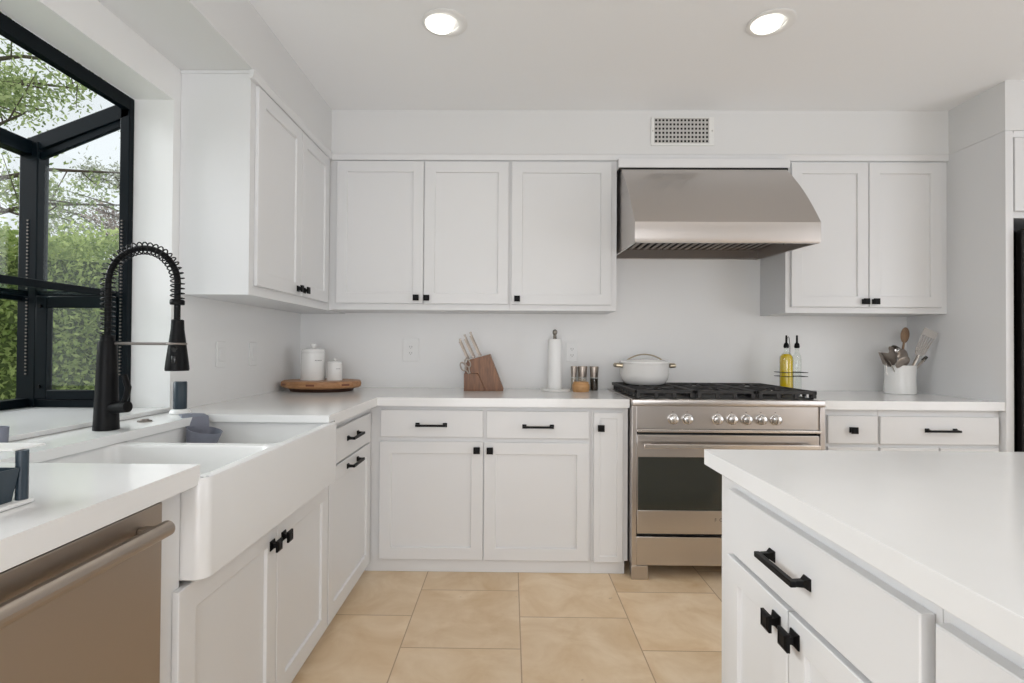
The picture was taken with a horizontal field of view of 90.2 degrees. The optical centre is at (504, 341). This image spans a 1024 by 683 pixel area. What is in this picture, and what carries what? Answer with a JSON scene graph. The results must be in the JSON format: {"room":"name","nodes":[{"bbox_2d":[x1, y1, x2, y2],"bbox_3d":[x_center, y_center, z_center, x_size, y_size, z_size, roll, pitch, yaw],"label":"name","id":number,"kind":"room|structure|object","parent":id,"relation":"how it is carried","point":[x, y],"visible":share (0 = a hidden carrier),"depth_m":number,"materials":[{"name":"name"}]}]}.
{"room":"kitchen","nodes":[
{"label":"kitchen","id":0,"kind":"room"},
{"bbox_2d":[0,0,300,441],"bbox_3d":[-1.439,-0.109,0.213,0.160,2.567,6.192,0,-1,1],"label":"wall","id":1,"kind":"structure","parent":0,"point":[87,32],"depth_m":2.05,"materials":[{"name":"white paint"}]},
{"bbox_2d":[0,12,169,440],"bbox_3d":[-1.641,-0.356,1.357,0.602,1.251,1.429,0,-1,1],"label":"window","id":2,"kind":"structure","parent":1,"relation":"in","point":[35,304],"depth_m":2.02,"materials":[{"name":"black metal"}]},
{"bbox_2d":[216,341,225,367],"bbox_3d":[-1.330,0.060,2.395,0.008,0.122,0.074,0,-1,1],"label":"light switch","id":3,"kind":"object","parent":1,"relation":"attached to","point":[220,345],"visible":1,"depth_m":2.39,"materials":[{"name":"white plastic"}]},
{"bbox_2d":[249,343,256,365],"bbox_3d":[-1.327,0.067,2.695,0.008,0.122,0.074,0,-1,1],"label":"light switch","id":4,"kind":"object","parent":1,"relation":"attached to","point":[252,346],"visible":1,"depth_m":2.69,"materials":[{"name":"white plastic"}]},
{"bbox_2d":[179,73,344,313],"bbox_3d":[-1.161,-0.646,2.701,0.332,0.920,1.218,0,-1,1],"label":"upper cabinet","id":5,"kind":"object","parent":1,"relation":"attached to","point":[254,213],"visible":1,"depth_m":2.10,"materials":[{"name":"white paint"}]},
{"bbox_2d":[181,69,331,159],"bbox_3d":[-1.170,-1.090,2.542,0.310,0.036,0.915,0,-1,1],"label":"trim","id":6,"kind":"structure","parent":5,"relation":"attached to","point":[254,75],"depth_m":2.30,"materials":[{"name":"white paint"}]},
{"bbox_2d":[291,558,721,682],"bbox_3d":[1.233,1.251,0.169,5.522,0.120,6.392,0,-1,1],"label":"floor","id":7,"kind":"structure","parent":0,"point":[392,626],"depth_m":2.13,"materials":[{"name":"tile"}]},
{"bbox_2d":[0,502,174,682],"bbox_3d":[-0.985,0.751,0.753,0.647,0.860,0.596,0,-1,1],"label":"dishwasher","id":8,"kind":"object","parent":7,"relation":"on","point":[87,608],"visible":0.92,"depth_m":0.87,"materials":[{"name":"silver metal"}]},
{"bbox_2d":[160,487,327,682],"bbox_3d":[-1.011,0.757,1.538,0.672,0.866,0.956,0,-1,1],"label":"base cabinet","id":9,"kind":"object","parent":7,"relation":"on","point":[259,617],"visible":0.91,"depth_m":1.43,"materials":[{"name":"white paint"}]},
{"bbox_2d":[316,409,370,643],"bbox_3d":[-0.998,0.765,2.352,0.680,0.867,0.670,0,-1,1],"label":"base cabinet","id":10,"kind":"object","parent":7,"relation":"on","point":[349,495],"visible":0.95,"depth_m":2.29,"materials":[{"name":"white paint"}]},
{"bbox_2d":[364,406,590,572],"bbox_3d":[-0.140,0.776,2.953,1.182,0.867,0.662,0,-1,1],"label":"base cabinet","id":11,"kind":"object","parent":7,"relation":"on","point":[453,489],"visible":0.98,"depth_m":2.66,"materials":[{"name":"white paint"}]},
{"bbox_2d":[0,387,629,572],"bbox_3d":[-0.358,0.302,1.397,1.978,0.044,3.791,0,-1,1],"label":"countertop","id":12,"kind":"structure","parent":11,"relation":"on","point":[72,501],"depth_m":1.27,"materials":[{"name":"stone"}]},
{"bbox_2d":[0,426,9,442],"bbox_3d":[-1.321,0.247,1.328,0.048,0.050,0.048,0,-1,1],"label":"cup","id":13,"kind":"object","parent":12,"relation":"on","point":[4,430],"visible":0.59,"depth_m":1.33,"materials":[{"name":"grey plastic"}]},
{"bbox_2d":[0,443,45,511],"bbox_3d":[-0.883,0.224,0.842,0.177,0.092,0.116,0,-1,1],"label":"organizer","id":14,"kind":"object","parent":12,"relation":"on","point":[13,480],"visible":1,"depth_m":0.84,"materials":[{"name":"white plastic"}]},
{"bbox_2d":[0,467,19,504],"bbox_3d":[-0.869,0.235,0.815,0.136,0.054,0.058,0,-1,1],"label":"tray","id":15,"kind":"object","parent":14,"relation":"on","point":[9,476],"depth_m":0.83,"materials":[{"name":"blue plastic"}]},
{"bbox_2d":[92,242,189,430],"bbox_3d":[-1.135,-0.018,1.597,0.290,0.589,0.072,0,-1,1],"label":"faucet","id":16,"kind":"object","parent":12,"relation":"on","point":[107,408],"visible":1,"depth_m":1.58,"materials":[{"name":"black metal"}]},
{"bbox_2d":[137,419,152,422],"bbox_3d":[-1.248,0.273,1.768,0.045,0.009,0.045,0,-1,1],"label":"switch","id":17,"kind":"object","parent":12,"relation":"on","point":[140,420],"visible":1,"depth_m":1.76,"materials":[{"name":"silver metal"}]},
{"bbox_2d":[169,381,190,413],"bbox_3d":[-1.264,0.217,1.987,0.074,0.124,0.074,0,-1,1],"label":"soap dispenser","id":18,"kind":"object","parent":12,"relation":"on","point":[179,387],"visible":0.98,"depth_m":1.97,"materials":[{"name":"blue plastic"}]},
{"bbox_2d":[173,381,186,408],"bbox_3d":[-1.264,0.209,1.987,0.047,0.106,0.047,0,-1,1],"label":"bottle","id":19,"kind":"object","parent":18,"relation":"on","point":[179,387],"depth_m":1.97,"materials":[{"name":"blue plastic"}]},
{"bbox_2d":[39,422,336,580],"bbox_3d":[-0.930,0.422,1.571,0.540,0.230,0.870,0,-1,1],"label":"sink","id":20,"kind":"object","parent":12,"relation":"in","point":[256,475],"visible":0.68,"depth_m":1.48,"materials":[{"name":"white ceramic"}]},
{"bbox_2d":[179,413,222,442],"bbox_3d":[-1.136,0.351,1.887,0.217,0.156,0.115,0,-1,33],"label":"sink caddy","id":21,"kind":"object","parent":20,"relation":"hanging from","point":[199,430],"visible":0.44,"depth_m":1.88,"materials":[{"name":"grey plastic"}]},
{"bbox_2d":[281,378,360,392],"bbox_3d":[-1.089,0.261,3.040,0.468,0.060,0.366,0,-1,1],"label":"serving board","id":22,"kind":"object","parent":12,"relation":"on","point":[294,385],"visible":0.94,"depth_m":2.90,"materials":[{"name":"brown wood"}]},
{"bbox_2d":[300,343,324,380],"bbox_3d":[-1.146,0.120,3.052,0.141,0.220,0.141,0,-1,1],"label":"canister","id":23,"kind":"object","parent":22,"relation":"on","point":[312,359],"visible":1,"depth_m":3.00,"materials":[{"name":"white ceramic"}]},
{"bbox_2d":[327,359,342,380],"bbox_3d":[-1.014,0.166,3.045,0.090,0.129,0.090,0,-1,1],"label":"canister","id":24,"kind":"object","parent":22,"relation":"on","point":[334,368],"visible":0.98,"depth_m":3.01,"materials":[{"name":"white ceramic"}]},
{"bbox_2d":[464,354,503,390],"bbox_3d":[-0.126,0.187,3.119,0.238,0.222,0.111,0,-1,1],"label":"knife block","id":25,"kind":"object","parent":12,"relation":"on","point":[484,376],"visible":0.93,"depth_m":3.06,"materials":[{"name":"brown wood"}]},
{"bbox_2d":[459,341,468,358],"bbox_3d":[-0.249,0.054,3.085,0.061,0.114,0.014,0,-1,1],"label":"knife","id":26,"kind":"object","parent":25,"relation":"in","point":[459,341],"visible":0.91,"depth_m":3.08,"materials":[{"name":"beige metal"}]},
{"bbox_2d":[460,358,470,373],"bbox_3d":[-0.236,0.148,3.058,0.070,0.096,0.010,0,-1,1],"label":"scissors","id":27,"kind":"object","parent":25,"relation":"in","point":[464,362],"visible":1,"depth_m":3.05,"materials":[{"name":"silver metal"}]},
{"bbox_2d":[464,339,473,357],"bbox_3d":[-0.216,0.042,3.084,0.063,0.118,0.014,0,-1,1],"label":"knife","id":28,"kind":"object","parent":25,"relation":"in","point":[464,339],"visible":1,"depth_m":3.08,"materials":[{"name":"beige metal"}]},
{"bbox_2d":[464,334,475,357],"bbox_3d":[-0.217,0.027,3.147,0.076,0.146,0.014,0,-1,1],"label":"knife","id":29,"kind":"object","parent":25,"relation":"in","point":[464,334],"visible":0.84,"depth_m":3.14,"materials":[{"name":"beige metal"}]},
{"bbox_2d":[469,335,479,355],"bbox_3d":[-0.180,0.027,3.086,0.067,0.128,0.014,0,-1,1],"label":"knife","id":30,"kind":"object","parent":25,"relation":"in","point":[471,335],"visible":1,"depth_m":3.08,"materials":[{"name":"silver metal"}]},
{"bbox_2d":[469,332,481,355],"bbox_3d":[-0.180,0.015,3.146,0.078,0.151,0.014,0,-1,1],"label":"knife","id":31,"kind":"object","parent":25,"relation":"in","point":[469,332],"visible":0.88,"depth_m":3.14,"materials":[{"name":"silver metal"}]},
{"bbox_2d":[540,329,570,391],"bbox_3d":[0.309,0.114,3.111,0.188,0.374,0.188,0,-1,1],"label":"paper towel holder","id":32,"kind":"object","parent":12,"relation":"on","point":[554,332],"visible":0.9,"depth_m":3.05,"materials":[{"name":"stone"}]},
{"bbox_2d":[548,339,561,388],"bbox_3d":[0.305,0.137,3.111,0.085,0.300,0.085,0,-1,1],"label":"paper towel roll","id":33,"kind":"object","parent":32,"relation":"on","point":[554,345],"visible":1,"depth_m":3.07,"materials":[{"name":"white paper"}]},
{"bbox_2d":[571,366,576,389],"bbox_3d":[0.427,0.227,3.153,0.039,0.149,0.039,0,-1,1],"label":"mill","id":34,"kind":"object","parent":12,"relation":"on","point":[573,368],"visible":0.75,"depth_m":3.14,"materials":[{"name":"silver glass"}]},
{"bbox_2d":[572,381,589,391],"bbox_3d":[0.457,0.271,3.067,0.105,0.060,0.105,0,-1,1],"label":"salt cellar","id":35,"kind":"object","parent":12,"relation":"on","point":[577,386],"visible":1,"depth_m":3.03,"materials":[{"name":"brown wood"}]},
{"bbox_2d":[577,366,586,380],"bbox_3d":[0.481,0.228,3.163,0.062,0.149,0.062,0,-1,1],"label":"mill","id":36,"kind":"object","parent":12,"relation":"on","point":[582,370],"visible":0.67,"depth_m":3.14,"materials":[{"name":"silver glass"}]},
{"bbox_2d":[590,366,598,390],"bbox_3d":[0.550,0.228,3.147,0.056,0.149,0.056,0,-1,1],"label":"mill","id":37,"kind":"object","parent":12,"relation":"on","point":[593,369],"visible":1,"depth_m":3.13,"materials":[{"name":"silver glass"}]},
{"bbox_2d":[590,408,627,573],"bbox_3d":[0.548,0.781,2.949,0.192,0.867,0.654,0,-1,1],"label":"base cabinet","id":38,"kind":"object","parent":7,"relation":"on","point":[609,426],"visible":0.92,"depth_m":2.65,"materials":[{"name":"white paint"}]},
{"bbox_2d":[608,382,824,579],"bbox_3d":[1.139,0.735,2.899,0.978,0.965,0.711,0,-1,1],"label":"range","id":39,"kind":"object","parent":7,"relation":"on","point":[674,499],"visible":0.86,"depth_m":2.60,"materials":[{"name":"silver metal"}]},
{"bbox_2d":[613,354,675,385],"bbox_3d":[0.832,0.164,3.044,0.331,0.183,0.291,1,-1,-38],"label":"pot","id":40,"kind":"object","parent":39,"relation":"on","point":[647,372],"visible":1,"depth_m":2.93,"materials":[{"name":"white ceramic"}]},
{"bbox_2d":[608,389,824,406],"bbox_3d":[1.142,0.318,2.926,0.978,0.034,0.667,0,-1,1],"label":"cooktop","id":41,"kind":"object","parent":39,"relation":"in","point":[644,399],"depth_m":2.60,"materials":[{"name":"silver metal"}]},
{"bbox_2d":[722,475,943,682],"bbox_3d":[1.048,0.761,0.990,1.078,0.872,0.686,0,-1,1],"label":"base cabinet","id":42,"kind":"object","parent":7,"relation":"on","point":[798,606],"visible":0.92,"depth_m":0.92,"materials":[{"name":"white paint"}]},
{"bbox_2d":[825,409,877,450],"bbox_3d":[1.789,0.788,2.935,0.297,0.867,0.654,0,-1,1],"label":"base cabinet","id":43,"kind":"object","parent":7,"relation":"on","point":[857,430],"visible":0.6,"depth_m":2.64,"materials":[{"name":"white paint"}]},
{"bbox_2d":[877,410,998,451],"bbox_3d":[2.250,0.791,2.926,0.623,0.867,0.662,0,-1,1],"label":"base cabinet","id":44,"kind":"object","parent":7,"relation":"on","point":[898,430],"visible":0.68,"depth_m":2.63,"materials":[{"name":"white paint"}]},
{"bbox_2d":[771,390,1004,410],"bbox_3d":[2.100,0.333,2.941,0.930,0.044,0.646,0,-1,1],"label":"countertop","id":45,"kind":"structure","parent":44,"relation":"on","point":[834,400],"depth_m":2.62,"materials":[{"name":"stone"}]},
{"bbox_2d":[774,337,807,376],"bbox_3d":[1.734,0.139,3.094,0.157,0.341,0.093,0,-1,1],"label":"rack","id":46,"kind":"object","parent":45,"relation":"on","point":[787,337],"visible":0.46,"depth_m":3.05,"materials":[{"name":"black metal"}]},
{"bbox_2d":[780,335,792,387],"bbox_3d":[1.707,0.133,3.095,0.076,0.342,0.076,0,-1,1],"label":"oil bottle","id":47,"kind":"object","parent":46,"relation":"in","point":[786,360],"visible":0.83,"depth_m":3.07,"materials":[{"name":"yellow glass"}]},
{"bbox_2d":[794,335,799,352],"bbox_3d":[1.771,0.134,3.094,0.048,0.342,0.048,0,-1,1],"label":"oil bottle","id":48,"kind":"object","parent":46,"relation":"in","point":[796,345],"visible":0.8,"depth_m":3.09,"materials":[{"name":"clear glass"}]},
{"bbox_2d":[883,365,916,394],"bbox_3d":[2.385,0.228,3.081,0.162,0.171,0.162,0,-1,1],"label":"utensil crock","id":49,"kind":"object","parent":45,"relation":"on","point":[903,380],"visible":0.86,"depth_m":3.02,"materials":[{"name":"white ceramic"}]},
{"bbox_2d":[878,346,896,366],"bbox_3d":[2.318,0.158,3.058,0.191,0.256,0.025,1,-1,-17],"label":"scoop","id":50,"kind":"object","parent":49,"relation":"in","point":[891,355],"visible":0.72,"depth_m":3.04,"materials":[{"name":"silver metal"}]},
{"bbox_2d":[891,345,901,364],"bbox_3d":[2.375,0.154,3.102,0.068,0.262,0.059,0,-1,1],"label":"ladle","id":51,"kind":"object","parent":49,"relation":"in","point":[896,348],"visible":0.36,"depth_m":3.12,"materials":[{"name":"silver metal"}]},
{"bbox_2d":[891,345,901,354],"bbox_3d":[2.376,0.054,3.103,0.068,0.062,0.059,0,-1,1],"label":"bowl","id":52,"kind":"object","parent":51,"relation":"on","point":[896,348],"depth_m":3.12,"materials":[{"name":"silver metal"}]},
{"bbox_2d":[895,356,909,367],"bbox_3d":[2.366,0.186,3.041,0.072,0.200,0.139,0,-1,33],"label":"serving spoon","id":53,"kind":"object","parent":49,"relation":"in","point":[905,360],"visible":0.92,"depth_m":3.00,"materials":[{"name":"silver metal"}]},
{"bbox_2d":[897,349,907,358],"bbox_3d":[2.404,0.165,3.085,0.080,0.241,0.029,1,-1,-27],"label":"slotted spoon","id":54,"kind":"object","parent":49,"relation":"in","point":[903,351],"visible":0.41,"depth_m":3.08,"materials":[{"name":"silver metal"}]},
{"bbox_2d":[900,327,909,348],"bbox_3d":[2.434,0.100,3.127,0.102,0.374,0.023,1,-1,-17],"label":"wooden spoon","id":55,"kind":"object","parent":49,"relation":"in","point":[904,336],"visible":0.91,"depth_m":3.13,"materials":[{"name":"brown wood"}]},
{"bbox_2d":[917,356,927,368],"bbox_3d":[2.443,0.182,3.061,0.169,0.196,0.026,0,-1,8],"label":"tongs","id":56,"kind":"object","parent":49,"relation":"in","point":[923,359],"visible":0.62,"depth_m":3.05,"materials":[{"name":"silver metal"}]},
{"bbox_2d":[911,327,937,365],"bbox_3d":[2.448,0.102,3.014,0.199,0.370,0.023,0,-1,14],"label":"slotted turner","id":57,"kind":"object","parent":49,"relation":"in","point":[926,332],"visible":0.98,"depth_m":3.01,"materials":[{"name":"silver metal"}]},
{"bbox_2d":[907,131,1013,451],"bbox_3d":[2.587,0.074,2.936,0.040,2.307,0.651,0,-1,1],"label":"end panel","id":58,"kind":"object","parent":7,"relation":"on","point":[971,355],"visible":0.34,"depth_m":2.76,"materials":[{"name":"white paint"}]},
{"bbox_2d":[936,610,1023,682],"bbox_3d":[1.036,0.751,-0.047,1.078,0.872,1.386,0,-1,1],"label":"base cabinet","id":59,"kind":"object","parent":7,"relation":"on","point":[964,654],"visible":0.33,"depth_m":0.60,"materials":[{"name":"white paint"}]},
{"bbox_2d":[704,449,1023,657],"bbox_3d":[1.068,0.297,0.290,1.106,0.040,2.110,0,-1,1],"label":"countertop","id":60,"kind":"structure","parent":59,"relation":"on","point":[947,526],"depth_m":0.85,"materials":[{"name":"stone"}]},
{"bbox_2d":[1013,229,1023,451],"bbox_3d":[3.062,0.330,2.864,0.878,1.799,0.736,0,-1,1],"label":"refrigerator","id":61,"kind":"object","parent":7,"relation":"on","point":[1018,235],"visible":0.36,"depth_m":2.60,"materials":[{"name":"black metal"}]},
{"bbox_2d":[98,0,1023,161],"bbox_3d":[1.279,-1.246,0.194,5.262,0.258,6.192,0,-1,1],"label":"soffit","id":62,"kind":"structure","parent":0,"point":[191,34],"depth_m":2.97,"materials":[{"name":"white paint"}]},
{"bbox_2d":[651,117,713,145],"bbox_3d":[1.036,-1.225,2.975,0.365,0.167,0.008,0,-1,1],"label":"air vent","id":63,"kind":"object","parent":62,"relation":"attached to","point":[665,131],"visible":1,"depth_m":2.97,"materials":[{"name":"white metal"}]},
{"bbox_2d":[300,259,906,486],"bbox_3d":[1.278,-0.059,3.353,5.522,2.567,0.150,0,-1,1],"label":"wall","id":64,"kind":"structure","parent":0,"point":[702,317],"depth_m":3.28,"materials":[{"name":"white paint"}]},
{"bbox_2d":[403,338,418,361],"bbox_3d":[-0.606,0.054,3.294,0.105,0.150,0.008,0,-1,1],"label":"wall outlet","id":65,"kind":"object","parent":64,"relation":"attached to","point":[410,345],"visible":1,"depth_m":3.29,"materials":[{"name":"white plastic"}]},
{"bbox_2d":[329,159,509,313],"bbox_3d":[-0.500,-0.641,3.132,1.065,0.914,0.344,0,-1,1],"label":"upper cabinet","id":66,"kind":"object","parent":64,"relation":"attached to","point":[405,236],"visible":0.99,"depth_m":3.00,"materials":[{"name":"white paint"}]},
{"bbox_2d":[332,153,949,161],"bbox_3d":[0.778,-1.073,2.982,3.591,0.036,0.022,0,-1,1],"label":"trim","id":67,"kind":"structure","parent":66,"relation":"attached to","point":[335,156],"depth_m":2.98,"materials":[{"name":"white paint"}]},
{"bbox_2d":[510,161,616,313],"bbox_3d":[0.344,-0.635,3.122,0.624,0.914,0.344,0,-1,1],"label":"upper cabinet","id":68,"kind":"object","parent":64,"relation":"attached to","point":[563,214],"visible":1,"depth_m":2.99,"materials":[{"name":"white paint"}]},
{"bbox_2d":[566,343,577,361],"bbox_3d":[0.432,0.068,3.282,0.074,0.122,0.008,0,-1,1],"label":"wall outlet","id":69,"kind":"object","parent":64,"relation":"attached to","point":[571,348],"visible":1,"depth_m":3.28,"materials":[{"name":"white plastic"}]},
{"bbox_2d":[616,159,820,259],"bbox_3d":[1.147,-0.778,2.945,0.981,0.549,0.676,0,-1,1],"label":"range hood","id":70,"kind":"object","parent":64,"relation":"attached to","point":[707,209],"visible":0.99,"depth_m":2.75,"materials":[{"name":"silver metal"}]},
{"bbox_2d":[760,162,946,316],"bbox_3d":[2.106,-0.622,3.102,0.933,0.919,0.344,0,-1,1],"label":"upper cabinet","id":71,"kind":"object","parent":64,"relation":"attached to","point":[881,251],"visible":0.95,"depth_m":2.97,"materials":[{"name":"white paint"}]},
{"bbox_2d":[1013,131,1023,229],"bbox_3d":[3.077,-0.854,2.939,0.925,0.445,0.653,0,-1,1],"label":"upper cabinet","id":72,"kind":"object","parent":64,"relation":"attached to","point":[1018,136],"visible":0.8,"depth_m":2.62,"materials":[{"name":"white paint"}]},
{"bbox_2d":[249,0,1023,110],"bbox_3d":[1.250,-1.435,0.197,5.522,0.120,6.392,0,-1,1],"label":"ceiling","id":73,"kind":"structure","parent":0,"point":[576,55],"depth_m":2.40,"materials":[{"name":"white paint"}]},
{"bbox_2d":[422,8,466,36],"bbox_3d":[-0.257,-1.353,2.185,0.194,0.023,0.194,0,-1,1],"label":"recessed light","id":74,"kind":"object","parent":73,"relation":"in","point":[434,22],"visible":1,"depth_m":2.17,"materials":[{"name":"white plastic"}]},
{"bbox_2d":[746,8,796,36],"bbox_3d":[1.133,-1.344,2.171,0.194,0.023,0.194,0,-1,1],"label":"recessed light","id":75,"kind":"object","parent":73,"relation":"in","point":[765,24],"visible":1,"depth_m":2.15,"materials":[{"name":"white plastic"}]},
{"label":"outside","id":76,"kind":"structure","parent":0,"visible":0},
{"bbox_3d":[-15.702,1.504,6.163,28.477,0.120,40.000,0,-1,1],"label":"ground","id":77,"kind":"structure","parent":76,"visible":0},
{"bbox_2d":[0,217,118,399],"bbox_3d":[-7.150,0.060,1.931,12.985,2.804,1.351,1,-1,-33],"label":"hedge","id":78,"kind":"object","parent":77,"relation":"on","point":[76,331],"visible":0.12,"depth_m":4.01,"materials":[{"name":"green plant"}]},
{"bbox_2d":[0,12,119,237],"bbox_3d":[-6.567,-1.776,6.132,3.835,6.586,3.971,0,-1,20],"label":"tree","id":79,"kind":"object","parent":77,"relation":"on","point":[15,84],"visible":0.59,"depth_m":6.46,"materials":[{"name":"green plant"}]},
{"bbox_2d":[7,131,119,259],"bbox_3d":[-13.048,-3.325,16.624,5.353,9.796,6.065,1,-1,-44],"label":"tree","id":80,"kind":"object","parent":77,"relation":"on","point":[92,167],"visible":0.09,"depth_m":15.88,"materials":[{"name":"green plant"}]},
{"bbox_2d":[80,197,118,249],"bbox_3d":[-9.425,-1.050,12.978,2.629,5.229,2.195,0,-1,44],"label":"tree","id":81,"kind":"object","parent":77,"relation":"on","point":[103,212],"visible":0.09,"depth_m":12.58,"materials":[{"name":"brown plant"}]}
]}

